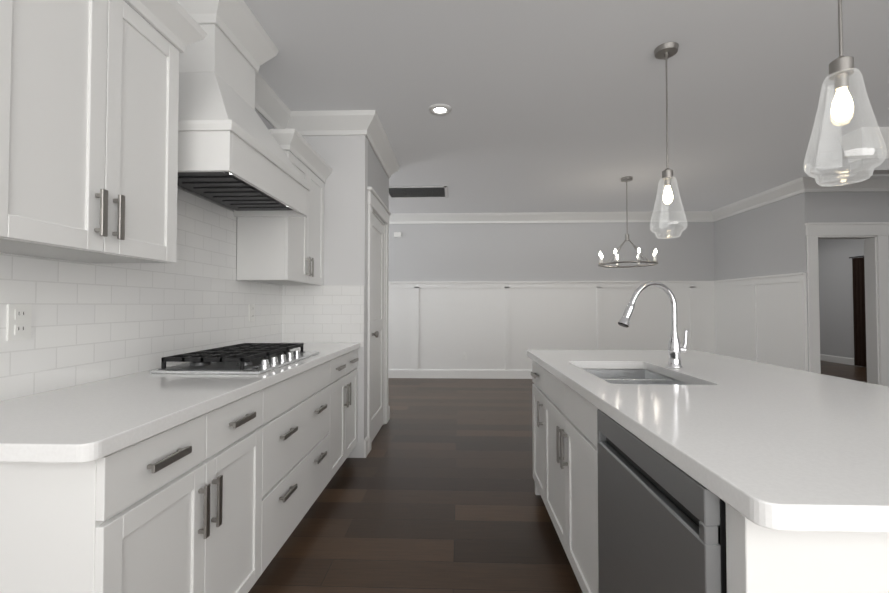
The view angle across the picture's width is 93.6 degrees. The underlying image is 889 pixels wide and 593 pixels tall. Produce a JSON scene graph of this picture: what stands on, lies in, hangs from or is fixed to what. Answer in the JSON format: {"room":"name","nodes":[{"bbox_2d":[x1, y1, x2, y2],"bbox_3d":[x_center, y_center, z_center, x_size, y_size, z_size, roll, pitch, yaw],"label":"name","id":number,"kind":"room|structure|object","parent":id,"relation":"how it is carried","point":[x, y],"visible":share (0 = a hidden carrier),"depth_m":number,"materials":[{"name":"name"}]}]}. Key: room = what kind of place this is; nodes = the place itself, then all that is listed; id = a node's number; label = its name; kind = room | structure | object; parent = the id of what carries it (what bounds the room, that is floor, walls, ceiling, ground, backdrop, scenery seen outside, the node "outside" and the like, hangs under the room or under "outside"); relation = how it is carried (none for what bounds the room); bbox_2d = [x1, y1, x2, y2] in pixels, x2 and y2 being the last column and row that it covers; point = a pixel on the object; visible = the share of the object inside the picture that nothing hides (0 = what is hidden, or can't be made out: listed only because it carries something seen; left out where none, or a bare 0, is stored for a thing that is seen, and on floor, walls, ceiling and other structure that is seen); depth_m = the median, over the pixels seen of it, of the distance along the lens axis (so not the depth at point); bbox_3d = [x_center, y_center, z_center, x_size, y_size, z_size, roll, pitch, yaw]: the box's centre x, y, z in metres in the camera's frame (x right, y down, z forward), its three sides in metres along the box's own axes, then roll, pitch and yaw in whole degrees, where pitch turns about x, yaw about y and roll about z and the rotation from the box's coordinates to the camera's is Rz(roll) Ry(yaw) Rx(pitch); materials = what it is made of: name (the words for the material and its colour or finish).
{"room":"kitchen","nodes":[
{"label":"kitchen","id":0,"kind":"room"},
{"bbox_2d":[3,0,275,284],"bbox_3d":[-1.467,-0.142,0.795,0.140,2.740,5.150,0,-1,2],"label":"wall","id":1,"kind":"structure","parent":0,"point":[267,123],"depth_m":2.50,"materials":[{"name":"grey paint"}]},
{"bbox_2d":[0,0,206,263],"bbox_3d":[-1.172,-0.603,1.290,0.398,0.939,0.796,0,-1,2],"label":"upper cabinet","id":2,"kind":"object","parent":1,"relation":"attached to","point":[89,98],"visible":1,"depth_m":1.24,"materials":[{"name":"white paint"}]},
{"bbox_2d":[0,188,363,400],"bbox_3d":[-1.019,-0.085,2.099,0.668,0.920,2.510,0,-1,2],"label":"tile backsplash","id":3,"kind":"structure","parent":1,"relation":"attached to","point":[90,322],"depth_m":1.94,"materials":[{"name":"white tile"}]},
{"bbox_2d":[6,304,31,340],"bbox_3d":[-1.365,0.082,1.342,0.010,0.115,0.070,0,-1,2],"label":"outlet","id":4,"kind":"object","parent":3,"relation":"attached to","point":[18,321],"visible":1,"depth_m":1.34,"materials":[{"name":"white plastic"}]},
{"bbox_2d":[249,304,254,320],"bbox_3d":[-1.315,0.112,2.851,0.010,0.115,0.070,0,-1,2],"label":"outlet","id":5,"kind":"object","parent":3,"relation":"attached to","point":[251,312],"visible":1,"depth_m":2.85,"materials":[{"name":"white plastic"}]},
{"bbox_2d":[176,0,311,216],"bbox_3d":[-1.099,-0.996,2.197,0.482,0.967,0.936,0,-1,2],"label":"range hood","id":6,"kind":"object","parent":1,"relation":"attached to","point":[232,154],"visible":0.81,"depth_m":2.01,"materials":[{"name":"white paint"}]},
{"bbox_2d":[255,72,290,128],"bbox_3d":[-1.341,-1.432,0.948,0.105,0.155,4.890,0,-1,2],"label":"crown molding","id":7,"kind":"structure","parent":1,"relation":"attached to","point":[273,109],"depth_m":3.04,"materials":[{"name":"white paint"}]},
{"bbox_2d":[237,129,332,284],"bbox_3d":[-1.115,-0.566,2.978,0.398,0.939,0.774,0,-1,2],"label":"upper cabinet","id":8,"kind":"object","parent":1,"relation":"attached to","point":[281,250],"visible":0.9,"depth_m":2.70,"materials":[{"name":"white paint"}]},
{"bbox_2d":[285,135,348,457],"bbox_3d":[-1.029,-0.086,3.416,0.540,2.740,0.120,0,-1,2],"label":"wall","id":9,"kind":"structure","parent":0,"point":[334,150],"depth_m":3.36,"materials":[{"name":"white paint"}]},
{"bbox_2d":[291,110,366,137],"bbox_3d":[-0.912,-1.381,3.328,0.540,0.155,0.105,0,-1,2],"label":"crown molding","id":10,"kind":"structure","parent":9,"relation":"attached to","point":[334,122],"depth_m":3.32,"materials":[{"name":"white paint"}]},
{"bbox_2d":[349,135,388,457],"bbox_3d":[-0.672,-0.076,3.914,0.100,2.740,1.140,0,-1,2],"label":"wall","id":11,"kind":"structure","parent":0,"point":[353,162],"depth_m":3.36,"materials":[{"name":"white paint"}]},
{"bbox_2d":[372,213,383,440],"bbox_3d":[-0.614,0.275,3.910,0.104,2.022,0.710,0,-1,2],"label":"pantry door","id":12,"kind":"structure","parent":11,"relation":"in","point":[377,324],"depth_m":3.98,"materials":[{"name":"white paint"}]},
{"bbox_2d":[367,187,390,451],"bbox_3d":[-0.651,0.199,3.913,0.140,2.190,0.990,0,-1,2],"label":"door frame","id":13,"kind":"structure","parent":11,"relation":"attached to","point":[376,204],"depth_m":3.62,"materials":[{"name":"white paint"}]},
{"bbox_2d":[359,110,398,178],"bbox_3d":[-0.571,-1.369,3.885,0.105,0.155,1.245,0,-1,2],"label":"crown molding","id":14,"kind":"structure","parent":11,"relation":"attached to","point":[369,121],"depth_m":3.64,"materials":[{"name":"white paint"}]},
{"bbox_2d":[389,222,714,280],"bbox_3d":[0.394,-0.009,7.039,8.360,2.740,0.140,0,-1,2],"label":"wall","id":15,"kind":"structure","parent":0,"point":[502,252],"depth_m":6.94,"materials":[{"name":"grey paint"}]},
{"bbox_2d":[394,232,400,236],"bbox_3d":[-0.788,-1.040,7.016,0.120,0.080,0.030,0,-1,2],"label":"smoke detector","id":16,"kind":"object","parent":15,"relation":"attached to","point":[397,234],"visible":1,"depth_m":7.00,"materials":[{"name":"white plastic"}]},
{"bbox_2d":[388,281,715,378],"bbox_3d":[0.321,0.553,6.938,8.220,1.612,0.045,0,-1,2],"label":"wainscot","id":17,"kind":"structure","parent":15,"relation":"attached to","point":[492,329],"depth_m":6.91,"materials":[{"name":"white paint"}]},
{"bbox_2d":[389,211,717,223],"bbox_3d":[0.320,-1.304,6.946,8.220,0.155,0.105,0,-1,2],"label":"crown molding","id":18,"kind":"structure","parent":15,"relation":"attached to","point":[691,216],"depth_m":6.90,"materials":[{"name":"white paint"}]},
{"bbox_2d":[248,360,866,592],"bbox_3d":[2.123,1.362,4.260,12.600,0.120,12.700,0,-1,2],"label":"floor","id":19,"kind":"structure","parent":0,"point":[433,491],"depth_m":2.46,"materials":[{"name":"brown wood"}]},
{"bbox_2d":[0,387,267,592],"bbox_3d":[-1.063,0.802,1.331,0.610,0.874,0.770,0,-1,2],"label":"base cabinet","id":20,"kind":"object","parent":19,"relation":"on","point":[222,499],"depth_m":1.10,"materials":[{"name":"white paint"}]},
{"bbox_2d":[0,342,359,462],"bbox_3d":[-1.027,0.361,2.115,0.630,0.040,2.440,0,-1,2],"label":"countertop","id":21,"kind":"structure","parent":20,"relation":"on","point":[88,422],"depth_m":1.21,"materials":[{"name":"stone"}]},
{"bbox_2d":[150,343,318,373],"bbox_3d":[-1.020,0.308,2.176,0.480,0.066,0.760,0,-1,2],"label":"cooktop","id":22,"kind":"object","parent":21,"relation":"in","point":[251,358],"visible":1,"depth_m":1.94,"materials":[{"name":"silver metal"}]},
{"bbox_2d":[268,358,335,564],"bbox_3d":[-1.035,0.820,2.165,0.610,0.874,1.015,0,-1,2],"label":"base cabinet","id":23,"kind":"object","parent":19,"relation":"on","point":[301,406],"depth_m":2.09,"materials":[{"name":"white paint"}]},
{"bbox_2d":[336,349,357,471],"bbox_3d":[-1.008,0.837,2.973,0.610,0.874,0.716,0,-1,2],"label":"base cabinet","id":24,"kind":"object","parent":19,"relation":"on","point":[346,373],"depth_m":2.97,"materials":[{"name":"white paint"}]},
{"bbox_2d":[531,360,888,592],"bbox_3d":[1.018,0.810,1.694,1.035,0.874,2.005,0,-1,2],"label":"kitchen island","id":25,"kind":"object","parent":19,"relation":"on","point":[760,559],"visible":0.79,"depth_m":1.42,"materials":[{"name":"white paint"}]},
{"bbox_2d":[597,409,726,592],"bbox_3d":[0.804,0.797,1.062,0.619,0.863,0.604,0,-1,2],"label":"dishwasher","id":26,"kind":"object","parent":25,"relation":"in","point":[661,524],"visible":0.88,"depth_m":1.00,"materials":[{"name":"silver metal"}]},
{"bbox_2d":[527,350,888,532],"bbox_3d":[1.067,0.352,1.687,1.115,0.040,2.175,0,-1,2],"label":"island countertop","id":27,"kind":"structure","parent":25,"relation":"on","point":[774,447],"depth_m":1.01,"materials":[{"name":"stone"}]},
{"bbox_2d":[583,369,689,384],"bbox_3d":[0.841,0.464,1.880,0.446,0.174,0.686,0,-1,2],"label":"sink","id":28,"kind":"object","parent":27,"relation":"in","point":[628,376],"visible":0.12,"depth_m":2.19,"materials":[{"name":"silver metal"}]},
{"bbox_2d":[618,281,687,368],"bbox_3d":[0.980,0.132,1.961,0.356,0.410,0.066,0,-1,-13],"label":"faucet","id":29,"kind":"object","parent":27,"relation":"on","point":[676,349],"visible":1,"depth_m":1.97,"materials":[{"name":"silver metal"}]},
{"bbox_2d":[244,0,888,212],"bbox_3d":[2.123,-1.497,4.321,12.600,0.120,12.700,0,-1,2],"label":"ceiling","id":30,"kind":"structure","parent":0,"point":[557,105],"depth_m":2.94,"materials":[{"name":"grey paint"}]},
{"bbox_2d":[389,186,447,197],"bbox_3d":[-0.375,-1.403,5.629,0.820,0.012,0.550,0,-1,2],"label":"ceiling vent","id":31,"kind":"object","parent":30,"relation":"in","point":[417,191],"visible":0.81,"depth_m":5.61,"materials":[{"name":"black metal"}]},
{"bbox_2d":[429,104,450,115],"bbox_3d":[-0.035,-1.454,3.252,0.180,0.012,0.180,0,-1,2],"label":"recessed light","id":32,"kind":"object","parent":30,"relation":"in","point":[440,109],"visible":1,"depth_m":3.25,"materials":[{"name":"white paint"}]},
{"bbox_2d":[598,176,657,267],"bbox_3d":[2.186,-0.897,4.997,0.682,1.050,0.684,0,-1,2],"label":"dining chandelier","id":33,"kind":"object","parent":30,"relation":"hanging from","point":[626,179],"visible":1,"depth_m":4.97,"materials":[{"name":"silver metal"}]},
{"bbox_2d":[650,42,686,238],"bbox_3d":[1.321,-0.910,2.474,0.196,1.132,0.196,0,-1,2],"label":"pendant light","id":34,"kind":"object","parent":30,"relation":"hanging from","point":[666,51],"visible":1,"depth_m":2.46,"materials":[{"name":"clear glass"}]},
{"bbox_2d":[803,0,886,186],"bbox_3d":[1.293,-0.934,1.364,0.196,1.132,0.196,0,-1,2],"label":"pendant light","id":35,"kind":"object","parent":30,"relation":"hanging from","point":[841,68],"visible":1,"depth_m":1.35,"materials":[{"name":"clear glass"}]},
{"bbox_2d":[714,195,796,280],"bbox_3d":[4.529,0.006,7.716,0.140,2.740,5.090,0,-1,2],"label":"wall","id":36,"kind":"structure","parent":0,"point":[758,241],"depth_m":5.84,"materials":[{"name":"grey paint"}]},
{"bbox_2d":[712,272,807,370],"bbox_3d":[4.375,0.531,5.893,0.045,1.612,1.740,0,-1,2],"label":"wainscot","id":37,"kind":"structure","parent":36,"relation":"attached to","point":[763,319],"depth_m":5.73,"materials":[{"name":"white paint"}]},
{"bbox_2d":[711,177,814,219],"bbox_3d":[4.343,-1.327,5.851,0.105,0.155,1.785,0,-1,2],"label":"crown molding","id":38,"kind":"structure","parent":36,"relation":"attached to","point":[803,184],"depth_m":5.60,"materials":[{"name":"white paint"}]},
{"bbox_2d":[818,239,863,357],"bbox_3d":[8.305,0.001,7.519,0.140,2.740,5.230,0,-1,2],"label":"wall","id":39,"kind":"structure","parent":0,"point":[836,301],"depth_m":8.80,"materials":[{"name":"grey paint"}]},
{"bbox_2d":[820,354,861,366],"bbox_3d":[8.229,1.303,7.563,0.016,0.140,5.090,0,-1,2],"label":"baseboard","id":40,"kind":"structure","parent":39,"relation":"attached to","point":[838,359],"depth_m":8.77,"materials":[{"name":"white paint"}]},
{"bbox_2d":[849,255,866,366],"bbox_3d":[8.156,0.284,8.163,0.061,2.162,0.460,0,-1,2],"label":"door","id":41,"kind":"structure","parent":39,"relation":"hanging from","point":[859,314],"depth_m":8.20,"materials":[{"name":"brown wood"}]},
{"bbox_2d":[795,191,888,372],"bbox_3d":[5.331,-0.051,5.073,1.920,2.740,0.140,0,-1,2],"label":"wall","id":42,"kind":"structure","parent":0,"point":[831,207],"depth_m":5.04,"materials":[{"name":"grey paint"}]},
{"bbox_2d":[805,222,888,386],"bbox_3d":[4.855,0.216,5.063,0.990,2.205,0.180,0,-1,2],"label":"door frame","id":43,"kind":"structure","parent":42,"relation":"attached to","point":[876,255],"depth_m":5.01,"materials":[{"name":"white paint"}]},
{"bbox_2d":[815,176,888,191],"bbox_3d":[5.207,-1.346,4.982,1.620,0.155,0.105,0,-1,2],"label":"crown molding","id":44,"kind":"structure","parent":42,"relation":"attached to","point":[874,183],"depth_m":5.00,"materials":[{"name":"white paint"}]},
{"bbox_2d":[838,127,888,173],"bbox_3d":[4.842,-1.282,3.644,2.520,0.340,0.220,0,-1,2],"label":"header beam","id":45,"kind":"structure","parent":0,"point":[883,168],"depth_m":3.67,"materials":[{"name":"grey paint"}]}
]}

